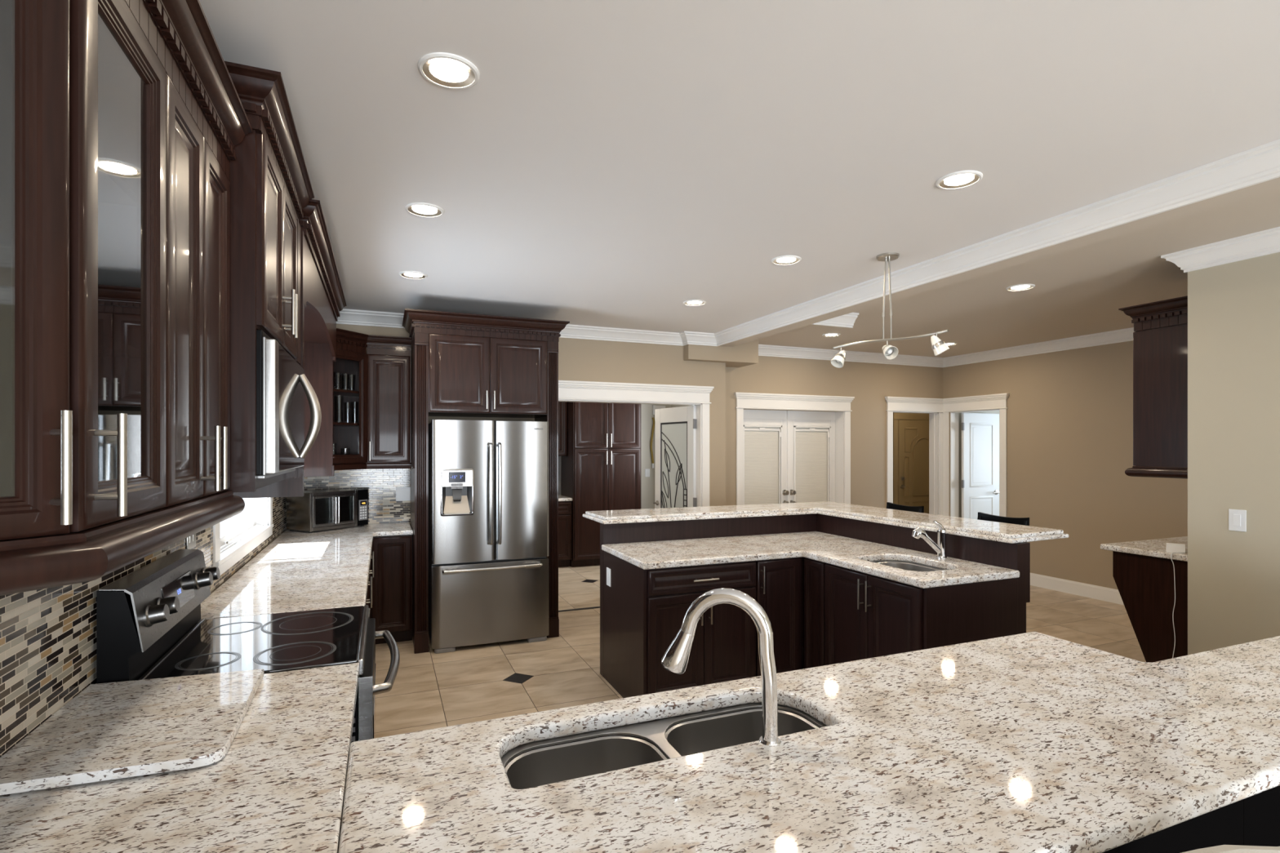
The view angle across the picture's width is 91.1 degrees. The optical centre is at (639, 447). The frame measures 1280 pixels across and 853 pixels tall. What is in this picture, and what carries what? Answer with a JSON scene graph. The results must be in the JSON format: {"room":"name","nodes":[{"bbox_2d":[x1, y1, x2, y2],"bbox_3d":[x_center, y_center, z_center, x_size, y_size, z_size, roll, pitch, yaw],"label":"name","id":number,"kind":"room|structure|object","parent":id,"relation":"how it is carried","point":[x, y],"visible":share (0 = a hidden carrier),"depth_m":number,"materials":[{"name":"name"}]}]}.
{"room":"kitchen","nodes":[
{"label":"kitchen","id":0,"kind":"room"},
{"bbox_2d":[0,497,286,757],"bbox_3d":[-1.200,0.205,0.778,0.168,2.750,9.850,0,0,-22],"label":"wall","id":1,"kind":"structure","parent":0,"point":[48,636],"depth_m":1.50,"materials":[{"name":"tile"}]},
{"bbox_2d":[0,0,72,540],"bbox_3d":[-0.910,-0.320,0.710,0.352,0.890,0.333,0,0,-22],"label":"upper cabinet","id":2,"kind":"object","parent":1,"relation":"attached to","point":[36,418],"visible":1,"depth_m":0.86,"materials":[{"name":"brown wood"}]},
{"bbox_2d":[69,0,165,532],"bbox_3d":[-1.019,-0.320,1.039,0.371,0.890,0.385,0,0,-22],"label":"upper cabinet","id":3,"kind":"object","parent":1,"relation":"attached to","point":[117,79],"visible":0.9,"depth_m":1.16,"materials":[{"name":"brown wood"}]},
{"bbox_2d":[186,533,195,549],"bbox_3d":[-1.839,0.355,2.575,0.009,0.122,0.120,0,0,-22],"label":"power outlet","id":4,"kind":"object","parent":1,"relation":"attached to","point":[191,540],"visible":0.44,"depth_m":2.56,"materials":[{"name":"grey plastic"}]},
{"bbox_2d":[163,72,230,508],"bbox_3d":[-1.200,-0.320,1.480,0.371,0.890,0.568,0,0,-22],"label":"upper cabinet","id":5,"kind":"object","parent":1,"relation":"attached to","point":[197,188],"visible":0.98,"depth_m":1.48,"materials":[{"name":"brown wood"}]},
{"bbox_2d":[0,490,244,595],"bbox_3d":[-0.957,0.160,1.165,0.298,0.070,1.328,0,0,-8],"label":"rail","id":6,"kind":"object","parent":5,"relation":"attached to","point":[28,564],"visible":0.97,"depth_m":0.92,"materials":[{"name":"brown wood"}]},
{"bbox_2d":[124,0,252,180],"bbox_3d":[-0.943,-0.841,1.164,0.311,0.158,1.342,0,0,-8],"label":"crown molding","id":7,"kind":"structure","parent":5,"relation":"attached to","point":[180,33],"depth_m":1.41,"materials":[{"name":"brown wood"}]},
{"bbox_2d":[213,497,273,575],"bbox_3d":[-2.360,-0.064,3.651,0.170,1.363,1.635,0,0,-22],"label":"window","id":8,"kind":"structure","parent":1,"relation":"in","point":[231,544],"depth_m":3.75,"materials":[{"name":"white glass"}]},
{"bbox_2d":[224,61,314,492],"bbox_3d":[-1.419,-0.470,2.147,0.459,1.200,0.961,0,0,-22],"label":"upper cabinet","id":9,"kind":"object","parent":1,"relation":"attached to","point":[269,180],"visible":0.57,"depth_m":1.84,"materials":[{"name":"brown wood"}]},
{"bbox_2d":[256,329,321,479],"bbox_3d":[-1.375,-0.126,2.153,0.468,0.442,0.755,0,0,-22],"label":"microwave","id":10,"kind":"object","parent":9,"relation":"on","point":[282,382],"visible":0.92,"depth_m":1.98,"materials":[{"name":"silver metal"}]},
{"bbox_2d":[233,199,346,497],"bbox_3d":[-1.996,-0.422,3.575,0.485,1.265,2.130,0,0,-22],"label":"upper cabinet","id":11,"kind":"object","parent":1,"relation":"attached to","point":[322,296],"visible":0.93,"depth_m":3.76,"materials":[{"name":"brown wood"}]},
{"bbox_2d":[333,328,368,470],"bbox_3d":[-2.471,-0.367,4.942,0.642,1.095,0.860,0,0,-22],"label":"upper cabinet","id":12,"kind":"object","parent":1,"relation":"attached to","point":[351,346],"visible":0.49,"depth_m":5.13,"materials":[{"name":"brown wood"}]},
{"bbox_2d":[333,388,359,396],"bbox_3d":[-2.489,-0.446,4.937,0.573,0.018,0.823,0,0,-22],"label":"shelf","id":13,"kind":"object","parent":12,"relation":"attached to","point":[336,393],"depth_m":5.12,"materials":[{"name":"brown wood"}]},
{"bbox_2d":[333,422,359,426],"bbox_3d":[-2.489,-0.186,4.937,0.573,0.018,0.823,0,0,-22],"label":"shelf","id":14,"kind":"object","parent":12,"relation":"attached to","point":[335,424],"depth_m":5.10,"materials":[{"name":"brown wood"}]},
{"bbox_2d":[304,324,534,618],"bbox_3d":[-1.995,0.205,5.689,2.100,2.750,0.158,0,0,-22],"label":"wall","id":15,"kind":"structure","parent":0,"point":[381,485],"depth_m":5.49,"materials":[{"name":"tile"}]},
{"bbox_2d":[336,308,404,328],"bbox_3d":[-2.451,-1.113,5.377,1.020,0.115,0.094,0,0,-22],"label":"trim","id":16,"kind":"structure","parent":15,"relation":"attached to","point":[348,317],"depth_m":5.42,"materials":[{"name":"white paint"}]},
{"bbox_2d":[366,334,411,469],"bbox_3d":[-2.135,-0.367,5.338,0.346,1.095,0.381,0,0,-22],"label":"upper cabinet","id":17,"kind":"object","parent":15,"relation":"attached to","point":[388,357],"visible":1,"depth_m":5.21,"materials":[{"name":"brown wood"}]},
{"bbox_2d":[395,487,410,501],"bbox_3d":[-2.098,0.415,5.557,0.120,0.122,0.007,0,0,-22],"label":"power outlet","id":18,"kind":"object","parent":15,"relation":"attached to","point":[402,494],"visible":1,"depth_m":5.55,"materials":[{"name":"white plastic"}]},
{"bbox_2d":[558,404,671,509],"bbox_3d":[-0.808,0.205,8.965,2.900,2.750,0.135,0,0,-22],"label":"wall","id":19,"kind":"structure","parent":0,"point":[647,483],"depth_m":9.28,"materials":[{"name":"beige paint"}]},
{"bbox_2d":[558,401,567,456],"bbox_3d":[-1.433,-0.355,8.440,0.845,0.950,0.352,0,0,-22],"label":"upper cabinet","id":20,"kind":"object","parent":19,"relation":"attached to","point":[562,406],"visible":0.16,"depth_m":8.42,"materials":[{"name":"brown wood"}]},
{"bbox_2d":[644,468,649,476],"bbox_3d":[0.112,0.380,9.279,0.075,0.118,0.009,0,0,-22],"label":"wall switch","id":21,"kind":"object","parent":19,"relation":"attached to","point":[646,470],"visible":1,"depth_m":9.27,"materials":[{"name":"white plastic"}]},
{"bbox_2d":[650,417,654,468],"bbox_3d":[0.186,-0.067,9.290,0.077,0.754,0.038,0,0,-22],"label":"hanging cord","id":22,"kind":"object","parent":19,"relation":"hanging from","point":[653,419],"visible":0.95,"depth_m":9.28,"materials":[{"name":"fabric"}]},
{"bbox_2d":[652,405,665,414],"bbox_3d":[0.283,0.480,9.336,0.200,2.200,0.035,0,0,-22],"label":"trim","id":23,"kind":"structure","parent":19,"relation":"attached to","point":[654,407],"depth_m":9.31,"materials":[{"name":"white paint"}]},
{"bbox_2d":[558,337,715,506],"bbox_3d":[-0.113,0.205,6.383,1.910,2.750,0.140,0,0,-22],"label":"wall","id":24,"kind":"structure","parent":0,"point":[579,359],"depth_m":6.33,"materials":[{"name":"beige paint"}]},
{"bbox_2d":[558,606,599,612],"bbox_3d":[-0.071,1.579,6.322,1.560,0.006,0.045,0,0,-22],"label":"trim","id":25,"kind":"structure","parent":24,"relation":"attached to","point":[594,606],"depth_m":6.10,"materials":[{"name":"black"}]},
{"bbox_2d":[558,380,714,506],"bbox_3d":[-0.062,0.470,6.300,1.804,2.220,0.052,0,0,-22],"label":"trim","id":26,"kind":"structure","parent":24,"relation":"attached to","point":[567,389],"depth_m":6.39,"materials":[{"name":"white paint"}]},
{"bbox_2d":[653,405,697,508],"bbox_3d":[0.368,0.562,7.018,0.094,2.015,0.793,0,0,-31],"label":"door","id":27,"kind":"structure","parent":24,"relation":"in","point":[675,428],"depth_m":7.00,"materials":[{"name":"white paint"}]},
{"bbox_2d":[671,404,693,407],"bbox_3d":[0.913,0.205,8.484,0.120,2.750,2.090,0,0,-22],"label":"wall","id":28,"kind":"structure","parent":0,"point":[672,406],"depth_m":9.17,"materials":[{"name":"beige paint"}]},
{"bbox_2d":[715,362,725,506],"bbox_3d":[0.774,0.205,6.909,0.130,2.750,0.440,0,0,-22],"label":"wall","id":29,"kind":"structure","parent":0,"point":[720,367],"depth_m":6.71,"materials":[{"name":"beige paint"}]},
{"bbox_2d":[559,138,1279,346],"bbox_3d":[1.674,-1.113,1.918,1.932,0.115,9.482,0,0,-22],"label":"trim","id":30,"kind":"structure","parent":29,"relation":"attached to","point":[1261,163],"depth_m":3.37,"materials":[{"name":"white paint"}]},
{"bbox_2d":[199,0,1279,357],"bbox_3d":[3.032,-1.200,3.943,10.400,0.060,12.500,0,0,-22],"label":"ceiling","id":31,"kind":"structure","parent":0,"point":[606,163],"depth_m":2.43,"materials":[{"name":"white paint"}]},
{"bbox_2d":[399,271,427,279],"bbox_3d":[-1.537,-1.166,4.255,0.184,0.008,0.184,0,0,-22],"label":"recessed light","id":32,"kind":"object","parent":31,"relation":"in","point":[408,274],"visible":1,"depth_m":4.25,"materials":[{"name":"white metal"}]},
{"bbox_2d":[404,202,444,217],"bbox_3d":[-1.060,-1.166,3.089,0.184,0.008,0.184,0,0,-22],"label":"recessed light","id":33,"kind":"object","parent":31,"relation":"in","point":[420,209],"visible":1,"depth_m":3.08,"materials":[{"name":"white metal"}]},
{"bbox_2d":[417,52,479,88],"bbox_3d":[-0.594,-1.166,1.951,0.184,0.008,0.184,0,0,-22],"label":"recessed light","id":34,"kind":"object","parent":31,"relation":"in","point":[444,69],"visible":1,"depth_m":1.94,"materials":[{"name":"white paint"}]},
{"bbox_2d":[683,299,706,306],"bbox_3d":[0.441,-1.166,5.071,0.184,0.008,0.184,0,0,-22],"label":"recessed light","id":35,"kind":"object","parent":31,"relation":"in","point":[692,302],"visible":1,"depth_m":5.06,"materials":[{"name":"white metal"}]},
{"bbox_2d":[684,339,758,367],"bbox_3d":[0.808,-1.038,6.787,0.840,0.265,0.410,0,0,-22],"label":"ceiling beam","id":36,"kind":"structure","parent":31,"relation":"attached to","point":[747,353],"depth_m":6.62,"materials":[{"name":"beige paint"}]},
{"bbox_2d":[771,255,801,265],"bbox_3d":[0.913,-1.166,3.918,0.184,0.008,0.184,0,0,-22],"label":"recessed light","id":37,"kind":"object","parent":31,"relation":"in","point":[784,260],"visible":1,"depth_m":3.92,"materials":[{"name":"white metal"}]},
{"bbox_2d":[822,333,840,337],"bbox_3d":[1.988,-1.166,6.519,0.184,0.008,0.184,0,0,-22],"label":"recessed light","id":38,"kind":"object","parent":31,"relation":"in","point":[828,335],"visible":1,"depth_m":6.52,"materials":[{"name":"white metal"}]},
{"bbox_2d":[812,312,858,328],"bbox_3d":[1.692,-1.113,5.441,0.425,0.115,0.112,0,0,-22],"label":"air vent","id":39,"kind":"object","parent":31,"relation":"attached to","point":[847,320],"depth_m":5.46,"materials":[{"name":"white metal"}]},
{"bbox_2d":[831,252,949,368],"bbox_3d":[1.508,-0.841,3.828,0.145,0.659,0.712,0,0,-44],"label":"track light","id":40,"kind":"object","parent":31,"relation":"hanging from","point":[890,352],"visible":1,"depth_m":3.81,"materials":[{"name":"silver metal"}]},
{"bbox_2d":[935,170,982,189],"bbox_3d":[1.395,-1.166,2.743,0.184,0.008,0.184,0,0,-22],"label":"recessed light","id":41,"kind":"object","parent":31,"relation":"in","point":[962,179],"visible":1,"depth_m":2.74,"materials":[{"name":"white metal"}]},
{"bbox_2d":[720,177,1279,346],"bbox_3d":[2.668,-1.115,2.265,0.175,0.110,9.370,0,0,-22],"label":"ceiling beam","id":42,"kind":"structure","parent":31,"relation":"attached to","point":[1271,185],"depth_m":3.33,"materials":[{"name":"beige paint"}]},
{"bbox_2d":[1005,284,1035,291],"bbox_3d":[2.780,-1.166,4.585,0.184,0.008,0.184,0,0,-22],"label":"recessed light","id":43,"kind":"object","parent":31,"relation":"in","point":[1020,286],"visible":1,"depth_m":4.58,"materials":[{"name":"white metal"}]},
{"bbox_2d":[375,564,1146,737],"bbox_3d":[3.041,1.610,3.920,10.400,0.060,12.450,0,0,-22],"label":"floor","id":44,"kind":"structure","parent":0,"point":[468,684],"depth_m":4.57,"materials":[{"name":"tile"}]},
{"bbox_2d":[96,549,399,742],"bbox_3d":[-1.256,0.984,2.193,0.778,1.192,0.738,0,0,-22],"label":"range","id":45,"kind":"object","parent":44,"relation":"on","point":[148,627],"visible":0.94,"depth_m":2.01,"materials":[{"name":"black ceramic"}]},
{"bbox_2d":[137,605,364,679],"bbox_3d":[-1.282,0.667,2.183,0.570,0.016,0.729,0,0,-22],"label":"cooktop","id":46,"kind":"object","parent":45,"relation":"in","point":[277,642],"depth_m":2.11,"materials":[{"name":"black glass"}]},
{"bbox_2d":[365,576,372,608],"bbox_3d":[-1.900,1.143,3.598,0.671,0.873,0.800,0,0,-22],"label":"base cabinet","id":47,"kind":"object","parent":44,"relation":"on","point":[371,577],"visible":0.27,"depth_m":3.69,"materials":[{"name":"brown wood"}]},
{"bbox_2d":[366,551,373,605],"bbox_3d":[-2.224,1.143,4.390,0.671,0.873,0.900,0,0,-22],"label":"base cabinet","id":48,"kind":"object","parent":44,"relation":"on","point":[372,556],"visible":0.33,"depth_m":4.45,"materials":[{"name":"brown wood"}]},
{"bbox_2d":[197,522,413,622],"bbox_3d":[-1.908,0.686,3.987,0.953,0.040,3.056,0,0,-22],"label":"countertop","id":49,"kind":"structure","parent":48,"relation":"on","point":[299,571],"depth_m":3.23,"materials":[{"name":"beige stone"}]},
{"bbox_2d":[286,488,368,533],"bbox_3d":[-2.534,0.511,5.132,0.342,0.310,0.530,0,0,28],"label":"microwave","id":50,"kind":"object","parent":49,"relation":"on","point":[330,508],"visible":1,"depth_m":4.99,"materials":[{"name":"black metal"}]},
{"bbox_2d":[369,534,412,644],"bbox_3d":[-2.084,1.143,5.250,0.318,0.873,0.572,0,0,-22],"label":"base cabinet","id":51,"kind":"object","parent":44,"relation":"on","point":[392,580],"visible":0.82,"depth_m":5.00,"materials":[{"name":"brown wood"}]},
{"bbox_2d":[402,308,569,653],"bbox_3d":[-1.335,0.270,5.341,1.278,2.620,0.854,0,0,-22],"label":"refrigerator surround","id":52,"kind":"object","parent":44,"relation":"on","point":[464,365],"visible":0.98,"depth_m":4.99,"materials":[{"name":"brown wood"}]},
{"bbox_2d":[428,419,548,653],"bbox_3d":[-1.297,0.685,5.284,0.914,1.790,0.856,0,0,-22],"label":"refrigerator","id":53,"kind":"object","parent":44,"relation":"on","point":[488,480],"visible":1,"depth_m":4.93,"materials":[{"name":"silver metal"}]},
{"bbox_2d":[558,501,571,567],"bbox_3d":[-1.389,1.143,8.334,0.845,0.873,0.582,0,0,-22],"label":"base cabinet","id":54,"kind":"object","parent":44,"relation":"on","point":[564,507],"visible":0.16,"depth_m":8.20,"materials":[{"name":"brown wood"}]},
{"bbox_2d":[558,494,572,501],"bbox_3d":[-1.448,0.686,8.308,0.977,0.040,0.585,0,0,-22],"label":"countertop","id":55,"kind":"structure","parent":54,"relation":"on","point":[561,498],"depth_m":8.21,"materials":[{"name":"beige stone"}]},
{"bbox_2d":[560,401,640,567],"bbox_3d":[-0.531,0.370,8.632,0.960,2.420,0.661,0,0,-22],"label":"pantry cabinet","id":56,"kind":"object","parent":44,"relation":"on","point":[601,469],"visible":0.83,"depth_m":8.34,"materials":[{"name":"brown wood"}]},
{"bbox_2d":[603,551,755,697],"bbox_3d":[0.247,1.145,4.090,0.757,0.870,0.776,0,0,-22],"label":"base cabinet","id":57,"kind":"object","parent":44,"relation":"on","point":[644,611],"visible":0.7,"depth_m":3.80,"materials":[{"name":"brown wood"}]},
{"bbox_2d":[606,567,611,586],"bbox_3d":[-0.210,0.868,4.193,0.009,0.118,0.078,0,0,-22],"label":"power outlet","id":58,"kind":"object","parent":57,"relation":"attached to","point":[608,570],"visible":1,"depth_m":4.18,"materials":[{"name":"white plastic"}]},
{"bbox_2d":[601,531,1019,588],"bbox_3d":[0.894,0.687,3.846,1.796,0.042,1.720,0,0,-22],"label":"countertop","id":59,"kind":"structure","parent":57,"relation":"on","point":[858,555],"depth_m":3.90,"materials":[{"name":"beige stone"}]},
{"bbox_2d":[861,560,945,588],"bbox_3d":[1.552,0.791,3.651,0.440,0.166,0.580,0,0,-22],"label":"prep sink","id":60,"kind":"object","parent":59,"relation":"in","point":[909,566],"visible":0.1,"depth_m":3.85,"materials":[{"name":"silver metal"}]},
{"bbox_2d":[911,520,946,559],"bbox_3d":[1.730,0.551,3.750,0.225,0.229,0.060,0,0,-11],"label":"faucet","id":61,"kind":"object","parent":59,"relation":"on","point":[940,548],"visible":1,"depth_m":3.74,"materials":[{"name":"silver metal"}]},
{"bbox_2d":[755,556,803,676],"bbox_3d":[0.767,1.145,4.303,0.365,0.870,0.776,0,0,-22],"label":"base cabinet","id":62,"kind":"object","parent":44,"relation":"on","point":[779,587],"visible":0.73,"depth_m":4.00,"materials":[{"name":"brown wood"}]},
{"bbox_2d":[804,557,826,668],"bbox_3d":[1.397,1.145,4.086,0.678,0.870,0.222,0,0,-22],"label":"base cabinet","id":63,"kind":"object","parent":44,"relation":"on","point":[814,571],"visible":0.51,"depth_m":3.95,"materials":[{"name":"brown wood"}]},
{"bbox_2d":[600,514,1030,676],"bbox_3d":[0.937,1.053,3.912,1.900,1.054,1.780,0,0,-22],"label":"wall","id":64,"kind":"structure","parent":44,"relation":"on","point":[1016,556],"depth_m":4.37,"materials":[{"name":"brown wood"}]},
{"bbox_2d":[582,501,1068,543],"bbox_3d":[1.028,0.502,4.152,2.280,0.046,2.135,0,0,-22],"label":"bar","id":65,"kind":"object","parent":64,"relation":"on","point":[1003,532],"visible":1,"depth_m":4.45,"materials":[{"name":"beige stone"}]},
{"bbox_2d":[505,707,1243,852],"bbox_3d":[0.492,1.146,1.556,2.210,0.868,0.608,0,0,-22],"label":"base cabinet","id":66,"kind":"object","parent":44,"relation":"on","point":[1224,825],"visible":0.02,"depth_m":1.62,"materials":[{"name":"black"}]},
{"bbox_2d":[337,631,1279,852],"bbox_3d":[1.613,0.687,1.886,4.554,0.042,0.868,0,0,-22],"label":"countertop","id":67,"kind":"structure","parent":66,"relation":"on","point":[1032,742],"depth_m":1.30,"materials":[{"name":"beige stone"}]},
{"bbox_2d":[501,702,826,789],"bbox_3d":[0.083,0.812,1.474,0.861,0.207,0.335,0,0,-22],"label":"sink","id":68,"kind":"object","parent":67,"relation":"in","point":[570,761],"visible":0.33,"depth_m":1.55,"materials":[{"name":"silver metal"}]},
{"bbox_2d":[661,587,781,746],"bbox_3d":[0.184,0.496,1.447,0.276,0.340,0.062,0,0,15],"label":"kitchen faucet","id":69,"kind":"object","parent":67,"relation":"on","point":[675,660],"visible":1,"depth_m":1.42,"materials":[{"name":"silver metal"}]},
{"bbox_2d":[886,502,924,513],"bbox_3d":[1.973,1.021,5.022,0.447,1.119,0.407,0,0,-22],"label":"bar stool","id":70,"kind":"object","parent":44,"relation":"on","point":[889,505],"visible":0.08,"depth_m":5.10,"materials":[{"name":"black leather"}]},
{"bbox_2d":[824,561,1017,665],"bbox_3d":[1.568,1.145,3.618,0.716,0.870,0.772,0,0,-22],"label":"base cabinet","id":71,"kind":"object","parent":44,"relation":"on","point":[867,616],"visible":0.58,"depth_m":3.35,"materials":[{"name":"brown wood"}]},
{"bbox_2d":[977,511,1029,525],"bbox_3d":[2.303,1.021,4.217,0.447,1.119,0.407,0,0,-22],"label":"bar stool","id":72,"kind":"object","parent":44,"relation":"on","point":[981,516],"visible":0.06,"depth_m":4.29,"materials":[{"name":"black leather"}]},
{"bbox_2d":[1100,536,1187,662],"bbox_3d":[3.889,1.123,4.322,1.325,0.914,0.548,0,0,-22],"label":"desk","id":73,"kind":"object","parent":44,"relation":"on","point":[1143,571],"depth_m":4.06,"materials":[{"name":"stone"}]},
{"bbox_2d":[1100,536,1187,561],"bbox_3d":[3.889,0.686,4.322,1.325,0.040,0.548,0,0,-22],"label":"countertop","id":74,"kind":"structure","parent":73,"relation":"on","point":[1156,548],"depth_m":4.21,"materials":[{"name":"stone"}]},
{"bbox_2d":[1165,542,1185,657],"bbox_3d":[3.393,1.049,3.974,0.090,0.875,0.172,0,0,39],"label":"cable","id":75,"kind":"object","parent":73,"relation":"hanging from","point":[1171,548],"visible":0.88,"depth_m":3.94,"materials":[{"name":"white plastic"}]},
{"bbox_2d":[1182,844,1279,852],"bbox_3d":[0.982,1.077,1.067,0.480,1.007,0.415,0,0,0],"label":"upholstered stool","id":76,"kind":"object","parent":44,"relation":"on","point":[1223,848],"visible":1,"depth_m":0.91,"materials":[{"name":"beige fabric"}]},
{"bbox_3d":[-0.921,1.143,1.157,0.632,0.873,1.400,0,0,-22],"label":"base cabinet","id":77,"kind":"object","parent":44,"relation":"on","visible":0},
{"bbox_2d":[0,662,359,852],"bbox_3d":[-0.898,0.686,1.139,0.663,0.040,1.468,0,0,-22],"label":"countertop","id":78,"kind":"structure","parent":77,"relation":"on","point":[279,785],"depth_m":1.19,"materials":[{"name":"beige stone"}]},
{"bbox_2d":[0,669,263,795],"bbox_3d":[-1.178,0.652,1.501,0.420,0.027,0.585,0,0,-22],"label":"granite slab","id":79,"kind":"object","parent":78,"relation":"on","point":[119,730],"visible":1,"depth_m":1.40,"materials":[{"name":"beige stone"}]},
{"bbox_2d":[725,355,942,515],"bbox_3d":[2.448,0.205,7.756,3.610,2.750,0.140,0,0,-22],"label":"wall","id":80,"kind":"structure","parent":0,"point":[869,384],"depth_m":7.77,"materials":[{"name":"beige paint"}]},
{"bbox_2d":[744,426,779,504],"bbox_3d":[1.446,0.550,7.445,0.508,1.580,0.015,0,0,-22],"label":"blind","id":81,"kind":"object","parent":80,"relation":"attached to","point":[762,444],"depth_m":7.44,"materials":[{"name":"white fabric"}]},
{"bbox_2d":[743,418,789,505],"bbox_3d":[1.457,0.618,7.417,0.698,1.905,0.106,0,0,-22],"label":"door","id":82,"kind":"structure","parent":80,"relation":"in","point":[765,444],"depth_m":7.45,"materials":[{"name":"white paint"}]},
{"bbox_2d":[786,410,790,502],"bbox_3d":[1.786,0.565,7.561,0.036,2.010,0.030,0,0,-22],"label":"trim","id":83,"kind":"structure","parent":80,"relation":"attached to","point":[788,412],"depth_m":7.55,"materials":[{"name":"white paint"}]},
{"bbox_2d":[743,409,844,503],"bbox_3d":[1.806,0.565,7.510,1.455,2.030,0.170,0,0,-22],"label":"trim","id":84,"kind":"structure","parent":80,"relation":"attached to","point":[838,416],"depth_m":7.73,"materials":[{"name":"white paint"}]},
{"bbox_2d":[733,391,854,505],"bbox_3d":[1.848,0.480,7.407,1.684,2.200,0.052,0,0,-22],"label":"trim","id":85,"kind":"structure","parent":80,"relation":"attached to","point":[744,400],"depth_m":7.38,"materials":[{"name":"white paint"}]},
{"bbox_2d":[795,427,827,502],"bbox_3d":[2.110,0.550,7.717,0.508,1.580,0.015,0,0,-22],"label":"blind","id":86,"kind":"object","parent":80,"relation":"attached to","point":[811,443],"depth_m":7.71,"materials":[{"name":"white fabric"}]},
{"bbox_2d":[790,419,835,502],"bbox_3d":[2.121,0.618,7.689,0.698,1.905,0.106,0,0,-22],"label":"door","id":87,"kind":"structure","parent":80,"relation":"in","point":[812,445],"depth_m":7.71,"materials":[{"name":"white paint"}]},
{"bbox_2d":[884,396,942,515],"bbox_3d":[3.570,0.470,8.112,1.000,2.220,0.052,0,0,-22],"label":"trim","id":88,"kind":"structure","parent":80,"relation":"attached to","point":[893,403],"depth_m":8.06,"materials":[{"name":"white paint"}]},
{"bbox_2d":[893,411,938,515],"bbox_3d":[3.549,0.557,8.207,0.800,2.045,0.140,0,0,-22],"label":"trim","id":89,"kind":"structure","parent":80,"relation":"attached to","point":[933,416],"depth_m":8.34,"materials":[{"name":"white paint"}]},
{"bbox_2d":[950,408,999,517],"bbox_3d":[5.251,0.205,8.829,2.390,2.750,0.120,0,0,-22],"label":"door frame","id":90,"kind":"structure","parent":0,"point":[993,411],"depth_m":8.36,"materials":[{"name":"beige paint"}]},
{"bbox_2d":[942,340,1187,589],"bbox_3d":[4.853,0.205,6.461,0.140,2.750,4.080,0,0,-22],"label":"wall","id":91,"kind":"structure","parent":0,"point":[1070,411],"depth_m":6.71,"materials":[{"name":"beige paint"}]},
{"bbox_2d":[942,393,1009,516],"bbox_3d":[4.174,0.470,7.868,0.052,2.220,0.962,0,0,-22],"label":"trim","id":92,"kind":"structure","parent":91,"relation":"attached to","point":[999,401],"depth_m":7.73,"materials":[{"name":"white paint"}]},
{"bbox_2d":[961,412,999,519],"bbox_3d":[4.522,0.559,8.304,0.697,2.021,0.098,0,0,-22],"label":"door","id":93,"kind":"structure","parent":91,"relation":"in","point":[980,431],"depth_m":8.30,"materials":[{"name":"white paint"}]},
{"bbox_2d":[1030,573,1124,604],"bbox_3d":[4.928,1.510,6.073,0.017,0.140,2.965,0,0,-22],"label":"baseboard","id":94,"kind":"structure","parent":91,"relation":"attached to","point":[1099,593],"depth_m":6.70,"materials":[{"name":"white paint"}]},
{"bbox_2d":[1187,252,1279,654],"bbox_3d":[4.466,0.205,1.100,0.120,2.750,5.850,0,0,-22],"label":"wall","id":95,"kind":"structure","parent":0,"point":[1233,308],"depth_m":3.58,"materials":[{"name":"beige paint"}]},
{"bbox_2d":[758,226,1279,367],"bbox_3d":[4.421,-1.113,3.205,3.132,0.115,9.782,0,0,-22],"label":"trim","id":96,"kind":"structure","parent":95,"relation":"attached to","point":[1264,242],"depth_m":6.66,"materials":[{"name":"white paint"}]},
{"bbox_2d":[1228,509,1246,532],"bbox_3d":[3.388,0.415,3.560,0.009,0.122,0.078,0,0,-22],"label":"wall switch","id":97,"kind":"object","parent":95,"relation":"attached to","point":[1237,517],"visible":1,"depth_m":3.56,"materials":[{"name":"white plastic"}]},
{"bbox_3d":[4.001,0.205,10.046,3.780,2.750,0.120,0,0,-22],"label":"wall","id":98,"kind":"structure","parent":0,"visible":0},
{"bbox_2d":[893,413,928,504],"bbox_3d":[4.589,0.480,10.194,1.264,2.200,0.052,0,0,-22],"label":"trim","id":99,"kind":"structure","parent":98,"relation":"attached to","point":[914,416],"depth_m":10.00,"materials":[{"name":"beige paint"}]},
{"bbox_2d":[897,419,928,513],"bbox_3d":[4.586,0.569,10.159,1.051,2.007,0.103,0,0,-22],"label":"door","id":100,"kind":"structure","parent":98,"relation":"in","point":[913,435],"depth_m":10.08,"materials":[{"name":"beige paint"}]},
{"bbox_3d":[4.482,0.205,4.202,2.260,2.750,0.120,0,0,-22],"label":"wall","id":101,"kind":"structure","parent":0,"visible":0},
{"bbox_2d":[1118,295,1187,479],"bbox_3d":[3.674,-0.365,4.163,0.865,1.120,0.411,0,0,-22],"label":"upper cabinet","id":102,"kind":"object","parent":101,"relation":"attached to","point":[1160,337],"visible":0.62,"depth_m":4.02,"materials":[{"name":"brown wood"}]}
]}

